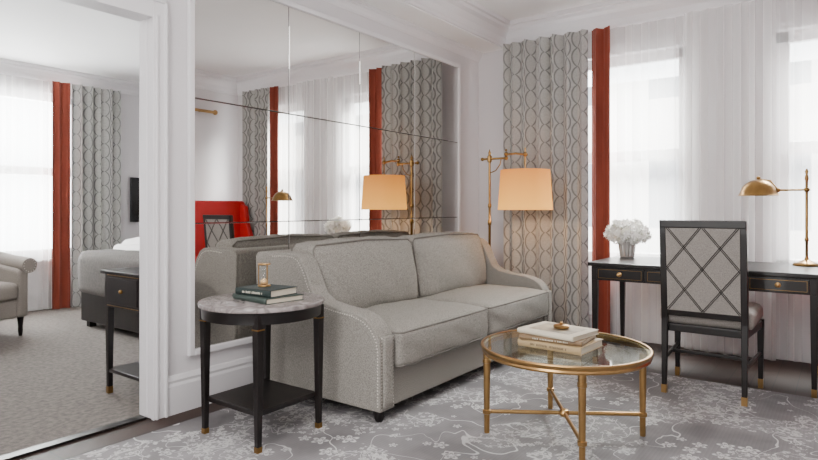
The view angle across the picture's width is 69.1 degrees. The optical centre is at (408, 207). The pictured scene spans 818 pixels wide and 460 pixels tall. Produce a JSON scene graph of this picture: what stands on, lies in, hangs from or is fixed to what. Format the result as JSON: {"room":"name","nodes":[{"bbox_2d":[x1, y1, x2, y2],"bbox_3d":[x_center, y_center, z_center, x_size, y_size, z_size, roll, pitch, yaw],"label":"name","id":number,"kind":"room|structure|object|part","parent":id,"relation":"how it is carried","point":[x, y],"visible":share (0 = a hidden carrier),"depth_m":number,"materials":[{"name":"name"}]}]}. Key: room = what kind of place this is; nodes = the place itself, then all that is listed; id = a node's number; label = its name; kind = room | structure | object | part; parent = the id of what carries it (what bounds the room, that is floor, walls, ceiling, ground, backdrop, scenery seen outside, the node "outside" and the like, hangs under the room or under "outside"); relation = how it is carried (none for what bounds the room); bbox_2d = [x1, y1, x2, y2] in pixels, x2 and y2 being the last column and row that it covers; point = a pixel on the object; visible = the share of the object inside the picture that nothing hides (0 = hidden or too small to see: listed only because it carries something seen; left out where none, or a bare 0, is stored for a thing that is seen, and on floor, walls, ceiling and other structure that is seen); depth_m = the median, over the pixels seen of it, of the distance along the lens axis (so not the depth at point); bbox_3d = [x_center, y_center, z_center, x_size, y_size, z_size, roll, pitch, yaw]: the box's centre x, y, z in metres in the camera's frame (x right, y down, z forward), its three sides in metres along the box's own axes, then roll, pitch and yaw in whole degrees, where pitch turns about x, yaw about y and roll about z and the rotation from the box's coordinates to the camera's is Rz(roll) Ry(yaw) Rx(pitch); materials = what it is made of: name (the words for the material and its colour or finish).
{"room":"hotel room","nodes":[
{"label":"hotel room","id":0,"kind":"room"},
{"bbox_2d":[0,0,138,81],"bbox_3d":[-2.738,-1.570,4.989,4.280,0.100,6.000,0,0,36],"label":"ceiling","id":1,"kind":"structure","parent":0,"point":[51,33],"depth_m":5.33,"materials":[{"name":"paint"}]},
{"bbox_2d":[0,74,138,291],"bbox_3d":[-4.430,-0.210,6.046,0.300,2.620,5.700,0,0,36],"label":"wall","id":2,"kind":"structure","parent":0,"point":[129,103],"depth_m":7.16,"materials":[{"name":"paint"}]},
{"bbox_2d":[3,75,50,309],"bbox_3d":[-4.363,-0.138,5.816,0.046,2.464,1.605,0,0,36],"label":"sheer curtain","id":3,"kind":"object","parent":2,"relation":"hanging from","point":[49,83],"visible":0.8,"depth_m":6.43,"materials":[{"name":"fabric"}]},
{"bbox_2d":[0,88,71,261],"bbox_3d":[-4.369,-0.335,5.970,0.170,1.830,2.130,0,0,36],"label":"window","id":4,"kind":"structure","parent":2,"relation":"in","point":[36,254],"depth_m":6.41,"materials":[{"name":"paint"}]},
{"bbox_3d":[-4.353,0.565,5.958,0.130,0.030,2.130,0,0,36],"label":"sill","id":5,"kind":"part","parent":4,"relation":"part of","materials":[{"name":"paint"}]},
{"bbox_2d":[28,288,71,310],"bbox_3d":[-4.301,0.998,5.951,0.022,0.205,5.700,0,0,36],"label":"baseboard","id":6,"kind":"structure","parent":2,"relation":"attached to","point":[34,298],"depth_m":6.38,"materials":[{"name":"paint"}]},
{"bbox_2d":[52,81,70,309],"bbox_3d":[-3.787,-0.138,6.465,0.053,2.464,0.180,0,0,45],"label":"curtain","id":7,"kind":"object","parent":2,"relation":"hanging from","point":[61,92],"visible":1,"depth_m":6.47,"materials":[{"name":"fabric"}]},
{"bbox_2d":[0,58,138,95],"bbox_3d":[-4.266,-1.447,5.925,0.108,0.144,5.700,0,0,36],"label":"trim","id":8,"kind":"structure","parent":2,"relation":"attached to","point":[8,67],"depth_m":6.54,"materials":[{"name":"paint"}]},
{"bbox_2d":[72,84,120,306],"bbox_3d":[-3.549,-0.138,6.760,0.107,2.464,0.546,0,0,36],"label":"patterned curtain","id":9,"kind":"object","parent":2,"relation":"hanging from","point":[96,112],"visible":0.78,"depth_m":6.76,"materials":[{"name":"fabric"}]},
{"bbox_2d":[130,177,138,221],"bbox_3d":[-3.093,-0.100,7.546,0.076,0.540,0.940,0,0,36],"label":"television","id":10,"kind":"object","parent":2,"relation":"attached to","point":[134,181],"visible":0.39,"depth_m":7.18,"materials":[{"name":"plastic"}]},
{"bbox_2d":[164,0,478,375],"bbox_3d":[-1.438,-0.360,3.042,0.120,2.920,7.600,0,0,36],"label":"frame","id":11,"kind":"structure","parent":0,"point":[179,362],"depth_m":3.23,"materials":[{"name":"paint"}]},
{"bbox_2d":[59,0,150,418],"bbox_3d":[-1.748,0.048,2.621,0.120,2.096,1.255,0,0,36],"label":"trim","id":12,"kind":"structure","parent":11,"relation":"attached to","point":[144,21],"depth_m":3.10,"materials":[{"name":"paint"}]},
{"bbox_2d":[88,0,167,17],"bbox_3d":[-1.688,-1.035,2.572,0.034,0.100,1.387,0,0,36],"label":"trim","id":13,"kind":"structure","parent":11,"relation":"attached to","point":[141,7],"depth_m":2.99,"materials":[{"name":"paint"}]},
{"bbox_2d":[151,1,167,420],"bbox_3d":[-1.300,0.007,3.100,0.034,2.185,0.077,0,0,36],"label":"trim","id":14,"kind":"structure","parent":11,"relation":"attached to","point":[159,21],"depth_m":3.09,"materials":[{"name":"paint"}]},
{"bbox_2d":[168,355,252,415],"bbox_3d":[-0.296,0.998,4.478,0.022,0.205,3.333,0,0,36],"label":"baseboard","id":15,"kind":"structure","parent":11,"relation":"attached to","point":[184,389],"depth_m":3.29,"materials":[{"name":"paint"}]},
{"bbox_2d":[187,0,460,356],"bbox_3d":[-0.365,-0.260,4.375,0.029,2.140,2.830,0,0,36],"label":"wall mirror","id":16,"kind":"object","parent":11,"relation":"attached to","point":[304,124],"visible":0.73,"depth_m":3.88,"materials":[{"name":"mirror"}]},
{"bbox_3d":[-0.978,-0.950,3.541,0.006,0.685,0.685,0,0,36],"label":"mirror pane","id":17,"kind":"part","parent":16,"relation":"part of","materials":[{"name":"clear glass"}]},
{"bbox_3d":[-0.978,-0.260,3.541,0.006,0.685,0.685,0,0,36],"label":"mirror pane","id":18,"kind":"part","parent":16,"relation":"part of","materials":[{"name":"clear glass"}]},
{"bbox_3d":[-0.978,0.430,3.541,0.006,0.685,0.685,0,0,36],"label":"mirror pane","id":19,"kind":"part","parent":16,"relation":"part of","materials":[{"name":"clear glass"}]},
{"bbox_3d":[-0.570,-0.950,4.098,0.006,0.685,0.685,0,0,36],"label":"mirror pane","id":20,"kind":"part","parent":16,"relation":"part of","materials":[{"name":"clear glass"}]},
{"bbox_3d":[-0.570,-0.260,4.098,0.006,0.685,0.685,0,0,36],"label":"mirror pane","id":21,"kind":"part","parent":16,"relation":"part of","materials":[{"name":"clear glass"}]},
{"bbox_3d":[-0.570,0.430,4.098,0.006,0.685,0.685,0,0,36],"label":"mirror pane","id":22,"kind":"part","parent":16,"relation":"part of","materials":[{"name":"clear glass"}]},
{"bbox_3d":[-0.161,-0.950,4.654,0.006,0.685,0.685,0,0,36],"label":"mirror pane","id":23,"kind":"part","parent":16,"relation":"part of","materials":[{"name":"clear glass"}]},
{"bbox_3d":[-0.161,-0.260,4.654,0.006,0.685,0.685,0,0,36],"label":"mirror pane","id":24,"kind":"part","parent":16,"relation":"part of","materials":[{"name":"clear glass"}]},
{"bbox_3d":[-0.161,0.430,4.654,0.006,0.685,0.685,0,0,36],"label":"mirror pane","id":25,"kind":"part","parent":16,"relation":"part of","materials":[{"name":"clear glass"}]},
{"bbox_3d":[0.247,-0.950,5.210,0.006,0.685,0.685,0,0,36],"label":"mirror pane","id":26,"kind":"part","parent":16,"relation":"part of","materials":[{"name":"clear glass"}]},
{"bbox_3d":[0.247,-0.260,5.210,0.006,0.685,0.685,0,0,36],"label":"mirror pane","id":27,"kind":"part","parent":16,"relation":"part of","materials":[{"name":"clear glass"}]},
{"bbox_3d":[0.247,0.430,5.210,0.006,0.685,0.685,0,0,36],"label":"mirror pane","id":28,"kind":"part","parent":16,"relation":"part of","materials":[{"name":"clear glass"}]},
{"bbox_2d":[323,0,482,61],"bbox_3d":[-0.243,-1.470,4.521,0.054,0.080,3.200,0,0,36],"label":"trim","id":29,"kind":"structure","parent":11,"relation":"attached to","point":[361,8],"depth_m":4.81,"materials":[{"name":"paint"}]},
{"bbox_2d":[402,0,509,47],"bbox_3d":[-1.197,-1.619,2.678,0.140,0.199,7.300,0,0,36],"label":"trim","id":30,"kind":"structure","parent":11,"relation":"attached to","point":[471,16],"depth_m":5.01,"materials":[{"name":"paint"}]},
{"bbox_2d":[0,306,817,459],"bbox_3d":[-1.620,1.123,2.989,7.850,0.054,7.300,0,0,36],"label":"floor","id":31,"kind":"structure","parent":0,"point":[53,375],"depth_m":3.85,"materials":[{"name":"beige carpet"}]},
{"bbox_2d":[0,251,36,335],"bbox_3d":[-3.777,0.703,4.951,0.823,0.786,0.832,0,0,22],"label":"armchair","id":32,"kind":"object","parent":31,"relation":"on","point":[14,269],"visible":1,"depth_m":5.08,"materials":[{"name":"beige fabric"}]},
{"bbox_3d":[-3.721,0.856,4.928,0.630,0.160,0.540,0,0,22],"label":"seat frame","id":33,"kind":"part","parent":32,"relation":"part of","materials":[{"name":"beige fabric"}]},
{"bbox_2d":[0,281,17,301],"bbox_3d":[-3.698,0.706,4.918,0.640,0.180,0.530,0,0,22],"label":"seat cushion","id":34,"kind":"object","parent":32,"relation":"on","point":[8,289],"depth_m":4.97,"materials":[{"name":"beige fabric"}]},
{"bbox_3d":[-3.635,0.666,5.228,0.719,0.540,0.100,0,0,22],"label":"arm","id":35,"kind":"part","parent":32,"relation":"part of","materials":[{"name":"beige fabric"}]},
{"bbox_3d":[-3.340,1.016,5.106,0.055,0.160,0.056,0,0,22],"label":"leg","id":36,"kind":"part","parent":32,"relation":"part of","materials":[{"name":"brown wood"}]},
{"bbox_2d":[0,415,146,459],"bbox_3d":[-1.748,1.094,2.621,0.060,0.012,1.215,0,0,36],"label":"threshold","id":37,"kind":"object","parent":31,"relation":"on","point":[14,455],"visible":1,"depth_m":2.80,"materials":[{"name":"silver metal"}]},
{"bbox_2d":[77,237,138,332],"bbox_3d":[-1.809,0.473,5.957,1.602,1.246,2.240,0,0,36],"label":"bed","id":38,"kind":"object","parent":31,"relation":"on","point":[91,283],"visible":0.25,"depth_m":5.30,"materials":[{"name":"grey fabric"}]},
{"bbox_3d":[-2.947,1.068,5.515,0.060,0.056,0.060,0,0,36],"label":"leg","id":39,"kind":"part","parent":38,"relation":"part of","materials":[{"name":"brown wood"}]},
{"bbox_2d":[77,249,138,296],"bbox_3d":[-2.360,0.600,5.208,1.602,0.433,0.380,0,0,36],"label":"throw","id":40,"kind":"object","parent":38,"relation":"on","point":[91,283],"depth_m":5.30,"materials":[{"name":"fabric"}]},
{"bbox_2d":[122,237,138,243],"bbox_3d":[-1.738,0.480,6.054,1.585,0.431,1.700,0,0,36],"label":"pillow","id":41,"kind":"object","parent":38,"relation":"on","point":[133,240],"depth_m":5.74,"materials":[{"name":"white fabric"}]},
{"bbox_2d":[100,267,138,393],"bbox_3d":[-1.321,0.731,3.834,0.440,0.731,1.124,0,0,36],"label":"console table","id":42,"kind":"object","parent":31,"relation":"on","point":[121,284],"visible":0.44,"depth_m":3.46,"materials":[{"name":"brown wood"}]},
{"bbox_3d":[-1.777,0.833,3.526,0.038,0.526,0.038,0,0,36],"label":"leg","id":43,"kind":"part","parent":42,"relation":"part of","materials":[{"name":"brown wood"}]},
{"bbox_3d":[-1.641,0.480,3.399,0.320,0.150,0.007,0,0,36],"label":"drawer","id":44,"kind":"part","parent":42,"relation":"part of","materials":[{"name":"brown wood"}]},
{"bbox_2d":[109,361,138,380],"bbox_3d":[-1.320,0.960,3.836,0.390,0.020,1.060,0,0,36],"label":"shelf","id":45,"kind":"object","parent":42,"relation":"attached to","point":[131,370],"depth_m":3.49,"materials":[{"name":"brown wood"}]},
{"bbox_2d":[66,351,817,459],"bbox_3d":[0.228,1.094,2.016,3.420,0.012,4.720,0,0,36],"label":"area rug","id":46,"kind":"object","parent":31,"relation":"on","point":[695,419],"visible":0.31,"depth_m":2.94,"materials":[{"name":"carpet"}]},
{"bbox_2d":[197,291,324,453],"bbox_3d":[-0.717,0.766,2.909,0.602,0.643,0.602,0,0,36],"label":"side table","id":47,"kind":"object","parent":46,"relation":"on","point":[264,396],"visible":0.89,"depth_m":2.82,"materials":[{"name":"wood"}]},
{"bbox_3d":[-0.985,0.781,2.873,0.040,0.612,0.040,0,0,36],"label":"leg","id":48,"kind":"part","parent":47,"relation":"part of","materials":[{"name":"brown wood"}]},
{"bbox_3d":[-0.671,0.781,2.642,0.040,0.612,0.040,0,0,36],"label":"leg","id":49,"kind":"part","parent":47,"relation":"part of","materials":[{"name":"brown wood"}]},
{"bbox_2d":[208,379,315,415],"bbox_3d":[-0.717,0.922,2.909,0.380,0.025,0.370,0,0,36],"label":"shelf","id":50,"kind":"object","parent":47,"relation":"attached to","point":[276,395],"depth_m":2.86,"materials":[{"name":"brown wood"}]},
{"bbox_3d":[-0.763,0.781,3.176,0.040,0.612,0.040,0,0,36],"label":"leg","id":51,"kind":"part","parent":47,"relation":"part of","materials":[{"name":"brown wood"}]},
{"bbox_2d":[232,293,303,304],"bbox_3d":[-0.689,0.432,2.897,0.280,0.026,0.220,0,0,42],"label":"book","id":52,"kind":"object","parent":47,"relation":"on","point":[293,297],"visible":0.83,"depth_m":2.81,"materials":[{"name":"green paper"}]},
{"bbox_2d":[235,284,296,297],"bbox_3d":[-0.696,0.402,2.896,0.235,0.034,0.186,0,0,32],"label":"book","id":53,"kind":"object","parent":52,"relation":"on","point":[275,290],"visible":0.98,"depth_m":2.84,"materials":[{"name":"paper"}]},
{"bbox_2d":[258,263,270,286],"bbox_3d":[-0.711,0.327,2.917,0.064,0.114,0.064,0,0,36],"label":"hourglass","id":54,"kind":"object","parent":53,"relation":"on","point":[264,282],"visible":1,"depth_m":2.90,"materials":[{"name":"gold metal"}]},
{"bbox_3d":[-0.449,0.781,2.945,0.040,0.612,0.040,0,0,36],"label":"leg","id":55,"kind":"part","parent":47,"relation":"part of","materials":[{"name":"brown wood"}]},
{"bbox_2d":[256,232,551,421],"bbox_3d":[0.124,0.636,4.053,1.000,0.903,2.127,0,0,36],"label":"sofa","id":56,"kind":"object","parent":46,"relation":"on","point":[406,316],"visible":0.94,"depth_m":3.44,"materials":[{"name":"grey fabric"}]},
{"bbox_3d":[-0.199,0.625,4.291,0.199,0.749,2.096,0,0,36],"label":"frame","id":57,"kind":"part","parent":56,"relation":"part of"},
{"bbox_3d":[-0.488,0.632,3.259,0.944,0.765,0.115,0,0,36],"label":"arm","id":58,"kind":"part","parent":56,"relation":"part of"},
{"bbox_3d":[-0.469,0.629,3.171,0.786,0.726,0.003,0,0,36],"label":"nailhead trim","id":59,"kind":"part","parent":56,"relation":"part of","materials":[{"name":"grey metal"}]},
{"bbox_2d":[292,236,417,307],"bbox_3d":[-0.315,0.423,3.779,0.380,0.477,0.946,0,0,36],"label":"cushion","id":60,"kind":"object","parent":56,"relation":"on","point":[368,271],"depth_m":3.61,"materials":[{"name":"fabric"}]},
{"bbox_3d":[-0.153,1.050,3.035,0.060,0.076,0.060,0,0,36],"label":"leg","id":61,"kind":"part","parent":56,"relation":"part of","materials":[{"name":"brown wood"}]},
{"bbox_3d":[-0.133,0.824,2.941,0.003,0.361,0.009,0,0,36],"label":"nailhead trim","id":62,"kind":"part","parent":56,"relation":"part of","materials":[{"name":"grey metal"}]},
{"bbox_3d":[-0.111,0.820,2.982,0.039,0.360,0.075,0,0,36],"label":"panel","id":63,"kind":"part","parent":56,"relation":"part of","materials":[{"name":"fabric"}]},
{"bbox_3d":[-0.078,0.824,3.016,0.003,0.361,0.009,0,0,36],"label":"nailhead trim","id":64,"kind":"part","parent":56,"relation":"part of","materials":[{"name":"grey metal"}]},
{"bbox_2d":[363,298,487,365],"bbox_3d":[-0.043,0.723,3.589,0.720,0.265,0.938,0,0,36],"label":"seat cushion","id":65,"kind":"object","parent":56,"relation":"on","point":[425,332],"depth_m":3.38,"materials":[{"name":"fabric"}]},
{"bbox_2d":[398,232,485,297],"bbox_3d":[0.255,0.423,4.554,0.380,0.477,0.946,0,0,36],"label":"cushion","id":66,"kind":"object","parent":56,"relation":"on","point":[445,262],"depth_m":4.34,"materials":[{"name":"fabric"}]},
{"bbox_2d":[419,284,547,333],"bbox_3d":[0.516,0.723,4.352,0.720,0.265,0.938,0,0,36],"label":"seat cushion","id":67,"kind":"object","parent":56,"relation":"on","point":[509,306],"depth_m":4.14,"materials":[{"name":"fabric"}]},
{"bbox_3d":[0.699,0.632,4.875,0.944,0.765,0.115,0,0,36],"label":"arm","id":68,"kind":"part","parent":56,"relation":"part of"},
{"bbox_3d":[1.076,0.820,4.598,0.039,0.360,0.075,0,0,36],"label":"panel","id":69,"kind":"part","parent":56,"relation":"part of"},
{"bbox_2d":[481,329,653,459],"bbox_3d":[0.747,0.873,2.858,0.799,0.430,0.799,0,0,36],"label":"coffee table","id":70,"kind":"object","parent":46,"relation":"on","point":[646,357],"visible":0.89,"depth_m":2.82,"materials":[{"name":"gold metal"}]},
{"bbox_3d":[0.377,0.892,2.879,0.035,0.392,0.036,0,0,36],"label":"leg","id":71,"kind":"part","parent":70,"relation":"part of","materials":[{"name":"gold metal"}]},
{"bbox_3d":[0.768,0.892,3.227,0.035,0.392,0.036,0,0,36],"label":"leg","id":72,"kind":"part","parent":70,"relation":"part of","materials":[{"name":"gold metal"}]},
{"bbox_2d":[518,338,602,355],"bbox_3d":[0.725,0.642,2.845,0.320,0.034,0.256,0,0,40],"label":"book","id":73,"kind":"object","parent":70,"relation":"on","point":[596,343],"visible":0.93,"depth_m":2.74,"materials":[{"name":"paper"}]},
{"bbox_2d":[519,333,596,346],"bbox_3d":[0.717,0.614,2.851,0.300,0.022,0.241,0,0,33],"label":"book","id":74,"kind":"object","parent":73,"relation":"on","point":[582,342],"visible":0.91,"depth_m":2.76,"materials":[{"name":"paper"}]},
{"bbox_2d":[517,321,598,341],"bbox_3d":[0.716,0.591,2.858,0.245,0.023,0.300,0,0,-45],"label":"book","id":75,"kind":"object","parent":74,"relation":"on","point":[545,328],"visible":0.98,"depth_m":2.81,"materials":[{"name":"paper"}]},
{"bbox_2d":[553,321,569,328],"bbox_3d":[0.733,0.561,2.855,0.080,0.035,0.080,0,0,36],"label":"dish","id":76,"kind":"object","parent":75,"relation":"on","point":[561,325],"visible":1,"depth_m":2.83,"materials":[{"name":"gold metal"}]},
{"bbox_3d":[0.725,0.892,2.488,0.035,0.392,0.036,0,0,36],"label":"leg","id":77,"kind":"part","parent":70,"relation":"part of","materials":[{"name":"gold metal"}]},
{"bbox_3d":[1.116,0.892,2.836,0.035,0.392,0.036,0,0,36],"label":"leg","id":78,"kind":"part","parent":70,"relation":"part of","materials":[{"name":"gold metal"}]},
{"bbox_2d":[481,148,552,246],"bbox_3d":[0.871,0.297,4.981,0.671,1.605,0.448,0,0,36],"label":"floor lamp","id":79,"kind":"object","parent":31,"relation":"on","point":[524,188],"visible":0.84,"depth_m":4.74,"materials":[{"name":"fabric"}]},
{"bbox_3d":[0.729,-0.422,5.086,0.227,0.018,0.019,0,0,36],"label":"swing arm","id":80,"kind":"part","parent":79,"relation":"part of","materials":[{"name":"gold metal"}]},
{"bbox_3d":[0.899,-0.448,4.960,0.197,0.033,0.018,0,0,36],"label":"arm","id":81,"kind":"part","parent":79,"relation":"part of","materials":[{"name":"gold metal"}]},
{"bbox_3d":[0.961,-0.330,4.915,0.011,0.340,0.011,0,0,14],"label":"stem","id":82,"kind":"part","parent":79,"relation":"part of","materials":[{"name":"gold metal"}]},
{"bbox_3d":[0.961,-0.150,4.915,0.448,0.330,0.448,0,0,36],"label":"lamp shade","id":83,"kind":"part","parent":79,"relation":"part of","materials":[{"name":"fabric"}]},
{"bbox_2d":[588,255,817,397],"bbox_3d":[2.018,0.740,4.072,1.360,0.720,0.747,0,0,36],"label":"writing desk","id":84,"kind":"object","parent":31,"relation":"on","point":[787,278],"visible":0.64,"depth_m":3.92,"materials":[{"name":"brown wood"}]},
{"bbox_3d":[1.317,0.754,4.200,0.044,0.692,0.044,0,0,36],"label":"leg","id":85,"kind":"part","parent":84,"relation":"part of","materials":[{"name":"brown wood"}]},
{"bbox_3d":[1.446,0.457,4.076,0.315,0.082,0.018,0,0,36],"label":"drawer","id":86,"kind":"part","parent":84,"relation":"part of","materials":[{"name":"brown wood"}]},
{"bbox_3d":[1.696,0.754,4.716,0.044,0.692,0.044,0,0,36],"label":"leg","id":87,"kind":"part","parent":84,"relation":"part of","materials":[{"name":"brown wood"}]},
{"bbox_2d":[618,242,635,257],"bbox_3d":[1.686,0.319,4.593,0.141,0.121,0.141,0,0,36],"label":"vase","id":88,"kind":"object","parent":84,"relation":"on","point":[627,250],"visible":0.75,"depth_m":4.54,"materials":[{"name":"silver metal"}]},
{"bbox_2d":[605,224,615,239],"bbox_3d":[1.603,0.199,4.618,0.154,0.187,0.160,0,0,36],"label":"flower","id":89,"kind":"object","parent":88,"relation":"in","point":[607,229],"visible":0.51,"depth_m":4.61,"materials":[{"name":"white plant"}]},
{"bbox_2d":[610,219,625,230],"bbox_3d":[1.618,0.186,4.582,0.132,0.209,0.132,0,0,-7],"label":"flower","id":90,"kind":"object","parent":88,"relation":"in","point":[617,223],"visible":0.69,"depth_m":4.56,"materials":[{"name":"white plant"}]},
{"bbox_2d":[611,231,624,244],"bbox_3d":[1.609,0.227,4.567,0.117,0.130,0.121,0,0,4],"label":"flower","id":91,"kind":"object","parent":88,"relation":"in","point":[615,239],"visible":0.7,"depth_m":4.54,"materials":[{"name":"white plant"}]},
{"bbox_2d":[615,223,635,242],"bbox_3d":[1.654,0.202,4.515,0.158,0.179,0.164,0,0,36],"label":"flower","id":92,"kind":"object","parent":88,"relation":"in","point":[626,233],"visible":0.98,"depth_m":4.49,"materials":[{"name":"white plant"}]},
{"bbox_2d":[620,218,635,229],"bbox_3d":[1.685,0.183,4.590,0.181,0.215,0.175,0,0,36],"label":"flower","id":93,"kind":"object","parent":88,"relation":"in","point":[627,221],"visible":0.3,"depth_m":4.56,"materials":[{"name":"white plant"}]},
{"bbox_2d":[629,230,641,245],"bbox_3d":[1.709,0.227,4.511,0.123,0.130,0.119,0,0,36],"label":"flower","id":94,"kind":"object","parent":88,"relation":"in","point":[637,237],"visible":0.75,"depth_m":4.48,"materials":[{"name":"white plant"}]},
{"bbox_2d":[630,218,642,227],"bbox_3d":[1.758,0.183,4.611,0.137,0.216,0.134,0,0,36],"label":"flower","id":95,"kind":"object","parent":88,"relation":"in","point":[637,221],"visible":0.37,"depth_m":4.59,"materials":[{"name":"white plant"}]},
{"bbox_2d":[634,223,649,242],"bbox_3d":[1.775,0.203,4.568,0.158,0.177,0.148,0,0,36],"label":"flower","id":96,"kind":"object","parent":88,"relation":"in","point":[640,227],"visible":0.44,"depth_m":4.53,"materials":[{"name":"white plant"}]},
{"bbox_2d":[638,229,651,243],"bbox_3d":[1.781,0.222,4.525,0.136,0.142,0.117,0,0,-4],"label":"flower","id":97,"kind":"object","parent":88,"relation":"in","point":[645,236],"visible":0.81,"depth_m":4.49,"materials":[{"name":"white plant"}]},
{"bbox_3d":[1.819,0.457,3.802,0.580,0.082,0.018,0,0,36],"label":"drawer","id":98,"kind":"part","parent":84,"relation":"part of","materials":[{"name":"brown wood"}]},
{"bbox_2d":[738,168,817,266],"bbox_3d":[2.487,0.060,4.005,0.482,0.640,0.254,0,0,36],"label":"desk lamp","id":99,"kind":"object","parent":84,"relation":"on","point":[759,187],"visible":1,"depth_m":3.96,"materials":[{"name":"gold metal"}]},
{"bbox_3d":[2.396,-0.140,4.072,0.254,0.109,0.254,0,0,36],"label":"lamp shade","id":100,"kind":"part","parent":99,"relation":"part of","materials":[{"name":"gold metal"}]},
{"bbox_3d":[2.561,-0.120,3.951,0.180,0.013,0.014,0,0,36],"label":"arm","id":101,"kind":"part","parent":99,"relation":"part of","materials":[{"name":"gold metal"}]},
{"bbox_3d":[2.192,0.457,3.528,0.315,0.082,0.018,0,0,36],"label":"drawer","id":102,"kind":"part","parent":84,"relation":"part of","materials":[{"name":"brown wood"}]},
{"bbox_3d":[2.349,0.754,3.442,0.044,0.692,0.044,0,0,36],"label":"leg","id":103,"kind":"part","parent":84,"relation":"part of","materials":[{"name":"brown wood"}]},
{"bbox_2d":[659,220,764,406],"bbox_3d":[1.812,0.585,3.573,0.512,1.030,0.566,0,0,36],"label":"desk chair","id":104,"kind":"object","parent":31,"relation":"on","point":[704,284],"visible":1,"depth_m":3.38,"materials":[{"name":"brown wood"}]},
{"bbox_3d":[1.505,0.579,3.507,0.036,1.018,0.092,0,0,36],"label":"leg","id":105,"kind":"part","parent":104,"relation":"part of","materials":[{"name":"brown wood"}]},
{"bbox_3d":[1.774,0.890,3.921,0.038,0.420,0.038,0,0,36],"label":"leg","id":106,"kind":"part","parent":104,"relation":"part of","materials":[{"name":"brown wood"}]},
{"bbox_3d":[1.657,0.092,3.362,0.450,0.045,0.043,0,0,36],"label":"rail","id":107,"kind":"part","parent":104,"relation":"part of","materials":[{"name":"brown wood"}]},
{"bbox_3d":[1.672,0.355,3.383,0.386,0.490,0.077,0,0,36],"label":"panel","id":108,"kind":"part","parent":104,"relation":"part of","materials":[{"name":"fabric"}]},
{"bbox_3d":[1.687,0.613,3.403,0.390,0.035,0.033,0,0,36],"label":"rail","id":109,"kind":"part","parent":104,"relation":"part of","materials":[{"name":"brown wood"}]},
{"bbox_3d":[1.843,0.635,3.615,0.500,0.128,0.460,0,0,36],"label":"seat","id":110,"kind":"part","parent":104,"relation":"part of","materials":[{"name":"fabric"}]},
{"bbox_3d":[1.837,0.708,3.607,0.499,0.045,0.460,0,0,36],"label":"seat frame","id":111,"kind":"part","parent":104,"relation":"part of","materials":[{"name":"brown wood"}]},
{"bbox_3d":[1.840,0.579,3.260,0.036,1.018,0.092,0,0,36],"label":"leg","id":112,"kind":"part","parent":104,"relation":"part of","materials":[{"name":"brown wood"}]},
{"bbox_3d":[2.155,0.890,3.640,0.038,0.420,0.038,0,0,36],"label":"leg","id":113,"kind":"part","parent":104,"relation":"part of","materials":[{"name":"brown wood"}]},
{"bbox_2d":[474,0,607,20],"bbox_3d":[0.161,-1.770,1.867,3.850,0.100,7.600,0,0,36],"label":"ceiling","id":114,"kind":"structure","parent":0,"point":[510,10],"depth_m":5.07,"materials":[{"name":"paint"}]},
{"bbox_2d":[360,0,502,52],"bbox_3d":[-1.366,-1.615,2.803,0.280,0.210,7.300,0,0,36],"label":"ceiling beam","id":115,"kind":"structure","parent":114,"relation":"attached to","point":[399,8],"depth_m":4.86,"materials":[{"name":"paint"}]},
{"bbox_2d":[479,0,817,333],"bbox_3d":[2.322,-0.310,4.808,3.850,2.820,0.300,0,0,36],"label":"wall","id":116,"kind":"structure","parent":0,"point":[787,15],"depth_m":4.56,"materials":[{"name":"paint"}]},
{"bbox_2d":[503,29,588,327],"bbox_3d":[1.197,-0.210,5.267,0.783,2.610,0.125,0,0,36],"label":"patterned curtain","id":117,"kind":"object","parent":116,"relation":"hanging from","point":[545,79],"visible":0.8,"depth_m":5.21,"materials":[{"name":"fabric"}]},
{"bbox_2d":[592,25,609,333],"bbox_3d":[1.613,-0.210,5.000,0.171,2.610,0.067,0,0,36],"label":"curtain","id":118,"kind":"object","parent":116,"relation":"hanging from","point":[600,37],"visible":0.81,"depth_m":5.01,"materials":[{"name":"fabric"}]},
{"bbox_2d":[588,46,688,266],"bbox_3d":[1.782,-0.395,5.087,1.230,1.810,0.170,0,0,36],"label":"window","id":119,"kind":"structure","parent":116,"relation":"in","point":[681,153],"depth_m":4.82,"materials":[{"name":"paint"}]},
{"bbox_2d":[506,0,779,43],"bbox_3d":[2.260,-1.617,4.572,3.470,0.205,0.155,0,0,36],"label":"trim","id":120,"kind":"structure","parent":116,"relation":"attached to","point":[618,14],"depth_m":4.97,"materials":[{"name":"paint"}]},
{"bbox_2d":[625,12,703,349],"bbox_3d":[1.984,-0.210,4.809,0.758,2.610,0.037,0,0,36],"label":"sheer curtain","id":121,"kind":"object","parent":116,"relation":"hanging from","point":[703,12],"visible":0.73,"depth_m":4.88,"materials":[{"name":"fabric"}]},
{"bbox_2d":[589,311,810,362],"bbox_3d":[2.196,0.998,4.702,3.728,0.205,0.022,0,0,36],"label":"baseboard","id":122,"kind":"structure","parent":116,"relation":"attached to","point":[775,341],"depth_m":4.55,"materials":[{"name":"paint"}]},
{"bbox_2d":[692,0,771,356],"bbox_3d":[2.383,-0.210,4.440,0.614,2.610,0.043,0,0,36],"label":"sheer curtain","id":123,"kind":"object","parent":116,"relation":"hanging from","point":[754,0],"visible":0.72,"depth_m":4.37,"materials":[{"name":"fabric"}]},
{"bbox_2d":[787,148,787,359],"bbox_3d":[2.810,-0.210,4.202,0.481,2.610,0.022,0,0,36],"label":"sheer curtain","id":124,"kind":"object","parent":116,"relation":"hanging from","point":[787,148],"visible":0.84,"depth_m":4.27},
{"bbox_2d":[775,27,817,262],"bbox_3d":[3.124,-0.395,4.101,1.100,1.810,0.170,0,0,36],"label":"window","id":125,"kind":"structure","parent":116,"relation":"in","point":[783,40],"depth_m":4.39,"materials":[{"name":"paint"}]},
{"label":"outside","id":126,"kind":"structure","parent":0,"visible":0},
{"bbox_2d":[588,59,817,259],"bbox_3d":[8.222,3.000,12.882,30.000,12.200,0.500,0,0,36],"label":"window","id":127,"kind":"structure","parent":126,"point":[660,97],"depth_m":14.20,"materials":[{"name":"glass"}]}
]}

